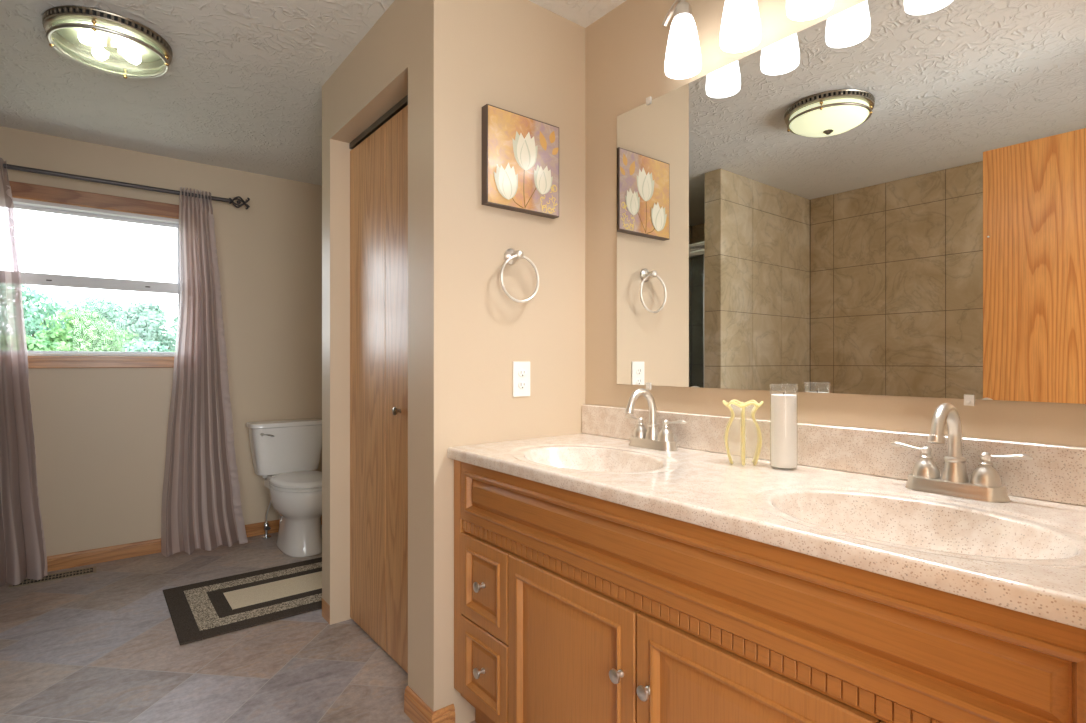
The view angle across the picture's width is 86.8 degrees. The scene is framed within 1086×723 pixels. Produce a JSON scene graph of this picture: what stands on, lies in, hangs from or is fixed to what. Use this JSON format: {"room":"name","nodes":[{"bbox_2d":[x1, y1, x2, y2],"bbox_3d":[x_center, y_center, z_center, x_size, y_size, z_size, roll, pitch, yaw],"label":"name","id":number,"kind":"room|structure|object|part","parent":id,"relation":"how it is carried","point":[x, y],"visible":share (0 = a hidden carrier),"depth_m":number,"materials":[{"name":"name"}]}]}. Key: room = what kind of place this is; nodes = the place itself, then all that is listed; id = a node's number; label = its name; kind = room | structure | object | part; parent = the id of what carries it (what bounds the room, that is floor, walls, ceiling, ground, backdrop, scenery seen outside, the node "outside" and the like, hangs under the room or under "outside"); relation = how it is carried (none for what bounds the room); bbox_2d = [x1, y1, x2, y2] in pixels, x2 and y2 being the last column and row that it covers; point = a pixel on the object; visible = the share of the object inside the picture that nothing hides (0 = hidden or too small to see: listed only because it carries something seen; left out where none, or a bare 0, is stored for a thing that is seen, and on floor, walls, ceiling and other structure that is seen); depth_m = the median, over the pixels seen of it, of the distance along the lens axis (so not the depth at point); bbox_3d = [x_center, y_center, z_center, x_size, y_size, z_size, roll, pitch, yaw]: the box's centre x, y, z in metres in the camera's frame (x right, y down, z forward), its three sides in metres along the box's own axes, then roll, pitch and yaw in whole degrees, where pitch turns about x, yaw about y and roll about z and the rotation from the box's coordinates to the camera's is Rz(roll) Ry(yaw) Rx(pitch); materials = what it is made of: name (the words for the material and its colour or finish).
{"room":"bathroom","nodes":[
{"label":"bathroom","id":0,"kind":"room"},
{"bbox_2d":[0,126,321,555],"bbox_3d":[-2.663,-0.047,3.370,3.158,2.440,0.120,0,0,-38],"label":"wall","id":1,"kind":"structure","parent":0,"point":[100,434],"depth_m":3.54,"materials":[{"name":"beige paint"}]},
{"bbox_2d":[9,181,179,367],"bbox_3d":[-2.633,-0.469,3.378,1.055,1.015,0.140,0,0,-38],"label":"window","id":2,"kind":"structure","parent":1,"relation":"attached to","point":[25,196],"depth_m":3.35,"materials":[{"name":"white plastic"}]},
{"bbox_3d":[-2.598,-0.938,3.334,1.055,0.079,0.016,0,0,-38],"label":"head casing","id":3,"kind":"part","parent":2,"relation":"part of","materials":[{"name":"brown wood"}]},
{"bbox_3d":[-2.651,-0.656,3.401,0.867,0.428,0.025,0,0,-38],"label":"sash","id":4,"kind":"part","parent":2,"relation":"part of","materials":[{"name":"white plastic"}]},
{"bbox_3d":[-2.634,-0.271,3.379,0.867,0.449,0.026,0,0,-38],"label":"sash","id":5,"kind":"part","parent":2,"relation":"part of","materials":[{"name":"glass"}]},
{"bbox_3d":[-2.598,0.004,3.334,1.055,0.069,0.016,0,0,-38],"label":"sill casing","id":6,"kind":"part","parent":2,"relation":"part of","materials":[{"name":"brown wood"}]},
{"bbox_2d":[3,164,249,208],"bbox_3d":[-2.624,-1.029,3.242,1.737,0.074,0.128,0,0,-38],"label":"curtain rod","id":7,"kind":"object","parent":1,"relation":"attached to","point":[13,167],"visible":1,"depth_m":3.33,"materials":[{"name":"metal"}]},
{"bbox_2d":[0,158,46,586],"bbox_3d":[-2.947,0.051,2.912,0.658,2.237,0.173,0,0,-38],"label":"curtain","id":8,"kind":"object","parent":7,"relation":"hanging from","point":[23,554],"visible":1,"depth_m":3.05,"materials":[{"name":"pink fabric"}]},
{"bbox_2d":[161,187,247,556],"bbox_3d":[-2.102,0.051,3.577,0.456,2.237,0.186,0,0,-38],"label":"curtain","id":9,"kind":"object","parent":7,"relation":"hanging from","point":[201,501],"visible":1,"depth_m":3.58,"materials":[{"name":"pink fabric"}]},
{"bbox_2d":[47,516,321,571],"bbox_3d":[-2.621,1.131,3.317,2.957,0.083,0.014,0,0,-38],"label":"baseboard","id":10,"kind":"structure","parent":1,"relation":"attached to","point":[111,553],"depth_m":3.39,"materials":[{"name":"brown wood"}]},
{"bbox_2d":[0,525,475,722],"bbox_3d":[-0.885,1.233,1.120,3.158,0.120,5.855,0,0,-38],"label":"floor","id":11,"kind":"structure","parent":0,"point":[103,646],"depth_m":2.24,"materials":[{"name":"tile"}]},
{"bbox_2d":[8,566,96,588],"bbox_3d":[-2.656,1.170,3.121,0.360,0.004,0.120,0,0,-38],"label":"floor vent","id":12,"kind":"object","parent":11,"relation":"in","point":[78,572],"visible":0.9,"depth_m":3.13,"materials":[{"name":"grey metal"}]},
{"bbox_2d":[18,568,91,584],"bbox_3d":[-2.656,1.170,3.121,0.330,0.003,0.085,0,0,-39],"label":"grille","id":13,"kind":"object","parent":12,"relation":"attached to","point":[78,572],"depth_m":3.13,"materials":[{"name":"brown metal"}]},
{"bbox_2d":[163,557,321,644],"bbox_3d":[-1.279,1.168,2.994,1.120,0.008,0.715,0,0,-38],"label":"rug","id":14,"kind":"object","parent":11,"relation":"on","point":[215,607],"visible":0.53,"depth_m":2.81,"materials":[{"name":"fabric"}]},
{"bbox_2d":[261,475,270,537],"bbox_3d":[-1.833,0.958,3.819,0.077,0.428,0.095,0,0,-38],"label":"water supply valve","id":15,"kind":"object","parent":11,"relation":"on","point":[266,524],"visible":0.72,"depth_m":3.82,"materials":[{"name":"silver metal"}]},
{"bbox_2d":[246,418,321,557],"bbox_3d":[-1.560,0.784,3.661,0.486,0.775,0.741,0,0,-38],"label":"toilet","id":16,"kind":"object","parent":11,"relation":"on","point":[287,451],"visible":0.83,"depth_m":3.66,"materials":[{"name":"ceramic"}]},
{"bbox_3d":[-1.718,0.414,3.861,0.486,0.034,0.231,0,0,-38],"label":"tank lid","id":17,"kind":"part","parent":16,"relation":"part of","materials":[{"name":"ceramic"}]},
{"bbox_3d":[-1.720,0.586,3.864,0.460,0.310,0.213,0,0,-38],"label":"tank","id":18,"kind":"part","parent":16,"relation":"part of","materials":[{"name":"ceramic"}]},
{"bbox_3d":[-1.479,0.754,3.559,0.374,0.018,0.481,0,0,-38],"label":"seat","id":19,"kind":"part","parent":16,"relation":"part of","materials":[{"name":"plastic"}]},
{"bbox_3d":[-1.480,0.728,3.561,0.374,0.028,0.486,0,0,-38],"label":"lid","id":20,"kind":"part","parent":16,"relation":"part of","materials":[{"name":"ceramic"}]},
{"bbox_3d":[-1.516,0.969,3.606,0.366,0.407,0.582,0,0,-38],"label":"bowl","id":21,"kind":"part","parent":16,"relation":"part of","materials":[{"name":"ceramic"}]},
{"bbox_2d":[454,460,1085,722],"bbox_3d":[0.410,0.740,1.379,0.595,0.864,1.557,0,0,-38],"label":"vanity cabinet","id":22,"kind":"object","parent":11,"relation":"on","point":[570,606],"visible":0.98,"depth_m":1.09,"materials":[{"name":"brown wood"}]},
{"bbox_3d":[-0.187,0.910,1.681,0.030,0.030,0.030,0,0,-38],"label":"knob","id":23,"kind":"part","parent":22,"relation":"part of","materials":[{"name":"silver metal"}]},
{"bbox_3d":[-0.187,0.659,1.681,0.030,0.030,0.030,0,0,-38],"label":"knob","id":24,"kind":"part","parent":22,"relation":"part of","materials":[{"name":"silver metal"}]},
{"bbox_3d":[-0.174,0.910,1.691,0.024,0.241,0.256,0,0,-38],"label":"drawer","id":25,"kind":"part","parent":22,"relation":"part of","materials":[{"name":"brown wood"}]},
{"bbox_3d":[-0.174,0.659,1.691,0.024,0.252,0.256,0,0,-38],"label":"drawer","id":26,"kind":"part","parent":22,"relation":"part of","materials":[{"name":"brown wood"}]},
{"bbox_3d":[0.053,0.782,1.403,0.024,0.498,0.469,0,0,-38],"label":"door","id":27,"kind":"part","parent":22,"relation":"part of","materials":[{"name":"brown wood"}]},
{"bbox_3d":[0.160,0.676,1.237,0.026,0.030,0.030,0,0,-38],"label":"knob","id":28,"kind":"part","parent":22,"relation":"part of","materials":[{"name":"silver metal"}]},
{"bbox_3d":[0.209,0.676,1.174,0.026,0.030,0.030,0,0,-38],"label":"knob","id":29,"kind":"part","parent":22,"relation":"part of","materials":[{"name":"silver metal"}]},
{"bbox_3d":[0.207,0.511,1.219,0.011,0.038,1.465,0,0,-38],"label":"dentil moulding","id":30,"kind":"part","parent":22,"relation":"part of","materials":[{"name":"brown wood"}]},
{"bbox_3d":[0.346,0.782,1.032,0.024,0.498,0.469,0,0,-38],"label":"door","id":31,"kind":"part","parent":22,"relation":"part of","materials":[{"name":"brown wood"}]},
{"bbox_2d":[447,404,1085,629],"bbox_3d":[0.418,0.281,1.375,0.589,0.239,1.580,0,0,-38],"label":"countertop","id":32,"kind":"structure","parent":22,"relation":"on","point":[846,500],"depth_m":1.16,"materials":[{"name":"stone"}]},
{"bbox_2d":[525,450,661,471],"bbox_3d":[0.135,0.342,1.636,0.321,0.118,0.449,0,0,-38],"label":"basin","id":33,"kind":"object","parent":32,"relation":"in","point":[572,460],"depth_m":1.78,"materials":[{"name":"beige stone"}]},
{"bbox_2d":[625,388,686,450],"bbox_3d":[0.346,0.176,1.813,0.183,0.188,0.184,0,0,5],"label":"faucet","id":34,"kind":"object","parent":32,"relation":"on","point":[651,438],"visible":1,"depth_m":1.78,"materials":[{"name":"silver metal"}]},
{"bbox_3d":[0.314,0.211,1.849,0.049,0.064,0.049,0,0,-38],"label":"handle","id":35,"kind":"part","parent":34,"relation":"part of","materials":[{"name":"silver metal"}]},
{"bbox_3d":[0.309,0.163,1.780,0.140,0.162,0.047,0,0,-38],"label":"spout","id":36,"kind":"part","parent":34,"relation":"part of","materials":[{"name":"silver metal"}]},
{"bbox_3d":[0.346,0.257,1.808,0.065,0.027,0.179,0,0,-38],"label":"plate","id":37,"kind":"part","parent":34,"relation":"part of","materials":[{"name":"silver metal"}]},
{"bbox_3d":[0.378,0.211,1.768,0.049,0.064,0.049,0,0,-38],"label":"handle","id":38,"kind":"part","parent":34,"relation":"part of","materials":[{"name":"silver metal"}]},
{"bbox_3d":[0.403,0.183,1.743,0.017,0.013,0.072,0,0,-42],"label":"lever","id":39,"kind":"part","parent":34,"relation":"part of","materials":[{"name":"silver metal"}]},
{"bbox_2d":[722,399,763,464],"bbox_3d":[0.531,0.187,1.525,0.104,0.167,0.106,0,0,-38],"label":"vase","id":40,"kind":"object","parent":32,"relation":"on","point":[741,405],"visible":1,"depth_m":1.51,"materials":[{"name":"yellow glass"}]},
{"bbox_2d":[770,384,797,467],"bbox_3d":[0.612,0.164,1.460,0.066,0.212,0.066,0,0,-38],"label":"jar candle","id":41,"kind":"object","parent":32,"relation":"on","point":[783,406],"visible":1,"depth_m":1.43,"materials":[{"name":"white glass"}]},
{"bbox_2d":[773,496,1075,558],"bbox_3d":[0.631,0.342,1.008,0.321,0.118,0.449,0,0,-38],"label":"basin","id":42,"kind":"object","parent":32,"relation":"in","point":[922,525],"depth_m":1.08,"materials":[{"name":"beige stone"}]},
{"bbox_2d":[890,403,1032,502],"bbox_3d":[0.845,0.176,1.182,0.183,0.188,0.184,0,0,5],"label":"faucet","id":43,"kind":"object","parent":32,"relation":"on","point":[985,484],"visible":1,"depth_m":1.16,"materials":[{"name":"silver metal"}]},
{"bbox_3d":[0.794,0.183,1.248,0.017,0.013,0.072,0,0,-35],"label":"lever","id":44,"kind":"part","parent":43,"relation":"part of","materials":[{"name":"silver metal"}]},
{"bbox_3d":[0.813,0.211,1.217,0.049,0.064,0.049,0,0,-38],"label":"handle","id":45,"kind":"part","parent":43,"relation":"part of","materials":[{"name":"silver metal"}]},
{"bbox_3d":[0.808,0.163,1.148,0.140,0.162,0.047,0,0,-38],"label":"spout","id":46,"kind":"part","parent":43,"relation":"part of","materials":[{"name":"silver metal"}]},
{"bbox_3d":[0.845,0.257,1.177,0.065,0.027,0.179,0,0,-38],"label":"plate","id":47,"kind":"part","parent":43,"relation":"part of","materials":[{"name":"silver metal"}]},
{"bbox_3d":[0.876,0.211,1.136,0.049,0.064,0.049,0,0,-38],"label":"handle","id":48,"kind":"part","parent":43,"relation":"part of","materials":[{"name":"silver metal"}]},
{"bbox_3d":[0.902,0.183,1.111,0.017,0.013,0.072,0,0,-42],"label":"lever","id":49,"kind":"part","parent":43,"relation":"part of","materials":[{"name":"silver metal"}]},
{"bbox_2d":[0,0,625,185],"bbox_3d":[-0.885,-1.337,1.120,3.158,0.140,5.855,0,0,-38],"label":"ceiling","id":50,"kind":"structure","parent":0,"point":[241,88],"depth_m":2.59,"materials":[{"name":"white paint"}]},
{"bbox_2d":[42,5,172,78],"bbox_3d":[-1.684,-1.218,2.238,0.404,0.099,0.404,0,0,-38],"label":"ceiling light","id":51,"kind":"object","parent":50,"relation":"attached to","point":[108,38],"visible":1,"depth_m":2.20,"materials":[{"name":"silver metal"}]},
{"bbox_3d":[-1.716,-1.224,2.179,0.052,0.051,0.077,0,0,34],"label":"bulb","id":52,"kind":"part","parent":51,"relation":"part of","materials":[{"name":"white glass"}]},
{"bbox_3d":[-1.743,-1.224,2.271,0.077,0.051,0.052,0,0,24],"label":"bulb","id":53,"kind":"part","parent":51,"relation":"part of","materials":[{"name":"white glass"}]},
{"bbox_3d":[-1.684,-1.198,2.238,0.356,0.059,0.356,0,0,-38],"label":"glass dish","id":54,"kind":"part","parent":51,"relation":"part of","materials":[{"name":"glass"}]},
{"bbox_3d":[-1.626,-1.224,2.205,0.077,0.051,0.052,0,0,24],"label":"bulb","id":55,"kind":"part","parent":51,"relation":"part of","materials":[{"name":"white glass"}]},
{"bbox_3d":[-1.653,-1.224,2.297,0.052,0.051,0.077,0,0,34],"label":"bulb","id":56,"kind":"part","parent":51,"relation":"part of","materials":[{"name":"white glass"}]},
{"bbox_2d":[322,0,584,722],"bbox_3d":[-0.428,-0.047,2.413,0.638,2.440,1.094,0,0,-38],"label":"wall","id":57,"kind":"structure","parent":0,"point":[452,59],"depth_m":1.95,"materials":[{"name":"beige paint"}]},
{"bbox_2d":[322,598,329,623],"bbox_3d":[-0.953,1.131,2.626,0.080,0.083,0.110,0,0,-38],"label":"baseboard","id":58,"kind":"object","parent":57,"relation":"attached to","point":[325,606],"visible":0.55,"depth_m":2.60,"materials":[{"name":"brown wood"}]},
{"bbox_2d":[349,95,407,672],"bbox_3d":[-0.632,0.085,2.298,0.059,2.152,0.795,0,0,-38],"label":"door","id":59,"kind":"structure","parent":57,"relation":"in","point":[379,154],"depth_m":2.34,"materials":[{"name":"brown wood"}]},
{"bbox_3d":[-0.555,0.188,2.176,0.029,0.033,0.033,0,0,-38],"label":"knob","id":60,"kind":"part","parent":59,"relation":"part of","materials":[{"name":"silver metal"}]},
{"bbox_2d":[404,686,454,722],"bbox_3d":[-0.371,1.131,1.868,0.082,0.083,0.198,0,0,-38],"label":"baseboard","id":61,"kind":"structure","parent":57,"relation":"attached to","point":[416,709],"depth_m":1.82,"materials":[{"name":"brown wood"}]},
{"bbox_2d":[500,249,538,302],"bbox_3d":[-0.088,-0.292,1.945,0.162,0.189,0.060,0,0,-38],"label":"towel ring","id":62,"kind":"object","parent":57,"relation":"attached to","point":[511,256],"visible":1,"depth_m":1.94,"materials":[{"name":"silver metal"}]},
{"bbox_3d":[-0.092,-0.359,1.942,0.054,0.054,0.060,0,0,-38],"label":"post","id":63,"kind":"part","parent":62,"relation":"part of","materials":[{"name":"silver metal"}]},
{"bbox_2d":[482,104,558,218],"bbox_3d":[-0.070,-0.678,1.973,0.307,0.322,0.039,0,0,-38],"label":"picture","id":64,"kind":"object","parent":57,"relation":"attached to","point":[520,153],"visible":1,"depth_m":1.95,"materials":[{"name":"multicoloured fabric"}]},
{"bbox_2d":[513,362,529,396],"bbox_3d":[-0.073,0.061,1.990,0.074,0.122,0.009,0,0,-38],"label":"outlet","id":65,"kind":"object","parent":57,"relation":"attached to","point":[521,370],"visible":1,"depth_m":1.99,"materials":[{"name":"white plastic"}]},
{"bbox_2d":[518,381,525,388],"bbox_3d":[-0.071,0.082,1.988,0.034,0.029,0.003,0,0,-38],"label":"receptacle","id":66,"kind":"object","parent":65,"relation":"attached to","point":[521,384],"depth_m":1.99,"materials":[{"name":"white plastic"}]},
{"bbox_2d":[518,369,525,376],"bbox_3d":[-0.071,0.040,1.988,0.034,0.029,0.003,0,0,-38],"label":"receptacle","id":67,"kind":"object","parent":65,"relation":"attached to","point":[521,372],"depth_m":1.99,"materials":[{"name":"white plastic"}]},
{"bbox_2d":[585,0,1085,514],"bbox_3d":[-0.064,-0.047,2.546,0.100,2.440,4.395,0,0,-38],"label":"wall","id":68,"kind":"structure","parent":0,"point":[625,48],"depth_m":1.90,"materials":[{"name":"beige paint"}]},
{"bbox_2d":[662,0,701,78],"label":"vanity light","id":69,"kind":"object","parent":68,"relation":"attached to","point":[683,54],"depth_m":1.66,"materials":[{"name":"white glass"}]},
{"bbox_3d":[0.589,-1.050,1.468,0.017,0.065,0.724,0,0,-38],"label":"arm","id":70,"kind":"part","parent":69,"relation":"part of","materials":[{"name":"silver metal"}]},
{"bbox_3d":[0.412,-0.936,1.692,0.106,0.158,0.106,0,0,-38],"label":"lamp shade","id":71,"kind":"part","parent":69,"relation":"part of","materials":[{"name":"white glass"}]},
{"bbox_2d":[720,0,760,52],"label":"vanity light","id":72,"kind":"object","parent":68,"relation":"attached to","point":[740,30],"depth_m":1.51,"materials":[{"name":"white glass"}]},
{"bbox_3d":[0.530,-0.936,1.542,0.106,0.158,0.106,0,0,-38],"label":"lamp shade","id":73,"kind":"part","parent":72,"relation":"part of","materials":[{"name":"white glass"}]},
{"bbox_2d":[786,0,833,20],"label":"vanity light","id":74,"kind":"object","parent":68,"relation":"attached to","point":[797,10],"depth_m":1.43,"materials":[{"name":"white glass"}]},
{"bbox_3d":[0.648,-0.936,1.393,0.106,0.158,0.106,0,0,-38],"label":"lamp shade","id":75,"kind":"part","parent":74,"relation":"part of","materials":[{"name":"white glass"}]},
{"bbox_2d":[582,404,1085,505],"bbox_3d":[0.642,0.216,1.552,0.019,0.109,1.580,0,0,-38],"label":"backsplash","id":76,"kind":"structure","parent":68,"relation":"attached to","point":[1055,473],"depth_m":1.37,"materials":[{"name":"stone"}]},
{"bbox_2d":[617,0,1085,405],"bbox_3d":[0.668,-0.396,1.529,0.011,0.980,1.311,0,0,-38],"label":"mirror","id":77,"kind":"object","parent":68,"relation":"attached to","point":[878,197],"visible":0.98,"depth_m":1.38,"materials":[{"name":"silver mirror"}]},
{"label":"outside","id":78,"kind":"structure","parent":0,"visible":0},
{"bbox_3d":[-30.701,3.534,38.874,120.000,1.018,90.000,0,0,-38],"label":"ground","id":79,"kind":"structure","parent":78,"visible":0},
{"bbox_2d":[22,284,73,338],"bbox_3d":[-22.105,-0.121,24.335,4.846,7.215,5.078,0,0,26],"label":"tree","id":80,"kind":"object","parent":79,"relation":"on","point":[32,321],"visible":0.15,"depth_m":24.37,"materials":[{"name":"green plant"}]},
{"bbox_2d":[26,335,69,353],"bbox_3d":[-16.316,1.322,17.643,3.576,4.343,3.474,0,0,-12],"label":"tree","id":81,"kind":"object","parent":79,"relation":"on","point":[33,344],"visible":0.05,"depth_m":17.95,"materials":[{"name":"green plant"}]},
{"bbox_2d":[31,307,142,351],"bbox_3d":[-17.666,0.720,22.042,4.667,5.539,4.017,0,0,-38],"label":"tree","id":82,"kind":"object","parent":79,"relation":"on","point":[80,328],"visible":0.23,"depth_m":21.48,"materials":[{"name":"green plant"}]},
{"bbox_2d":[54,293,129,347],"bbox_3d":[-23.239,-0.030,29.722,5.028,7.032,5.536,0,0,5],"label":"tree","id":83,"kind":"object","parent":79,"relation":"on","point":[110,310],"visible":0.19,"depth_m":29.59,"materials":[{"name":"green plant"}]},
{"bbox_2d":[98,299,176,350],"bbox_3d":[-19.217,0.251,27.440,4.401,6.473,4.772,0,0,-38],"label":"tree","id":84,"kind":"object","parent":79,"relation":"on","point":[145,319],"visible":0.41,"depth_m":26.93,"materials":[{"name":"green plant"}]},
{"bbox_2d":[120,339,171,351],"bbox_3d":[-13.684,1.351,19.625,3.108,4.289,3.065,0,0,-30],"label":"tree","id":85,"kind":"object","parent":79,"relation":"on","point":[147,346],"visible":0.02,"depth_m":19.59,"materials":[{"name":"green plant"}]},
{"bbox_2d":[161,301,177,351],"bbox_3d":[-19.167,-0.360,33.560,5.083,7.690,5.780,0,0,32],"label":"tree","id":86,"kind":"object","parent":79,"relation":"on","point":[175,320],"visible":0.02,"depth_m":33.16,"materials":[{"name":"green plant"}]}
]}

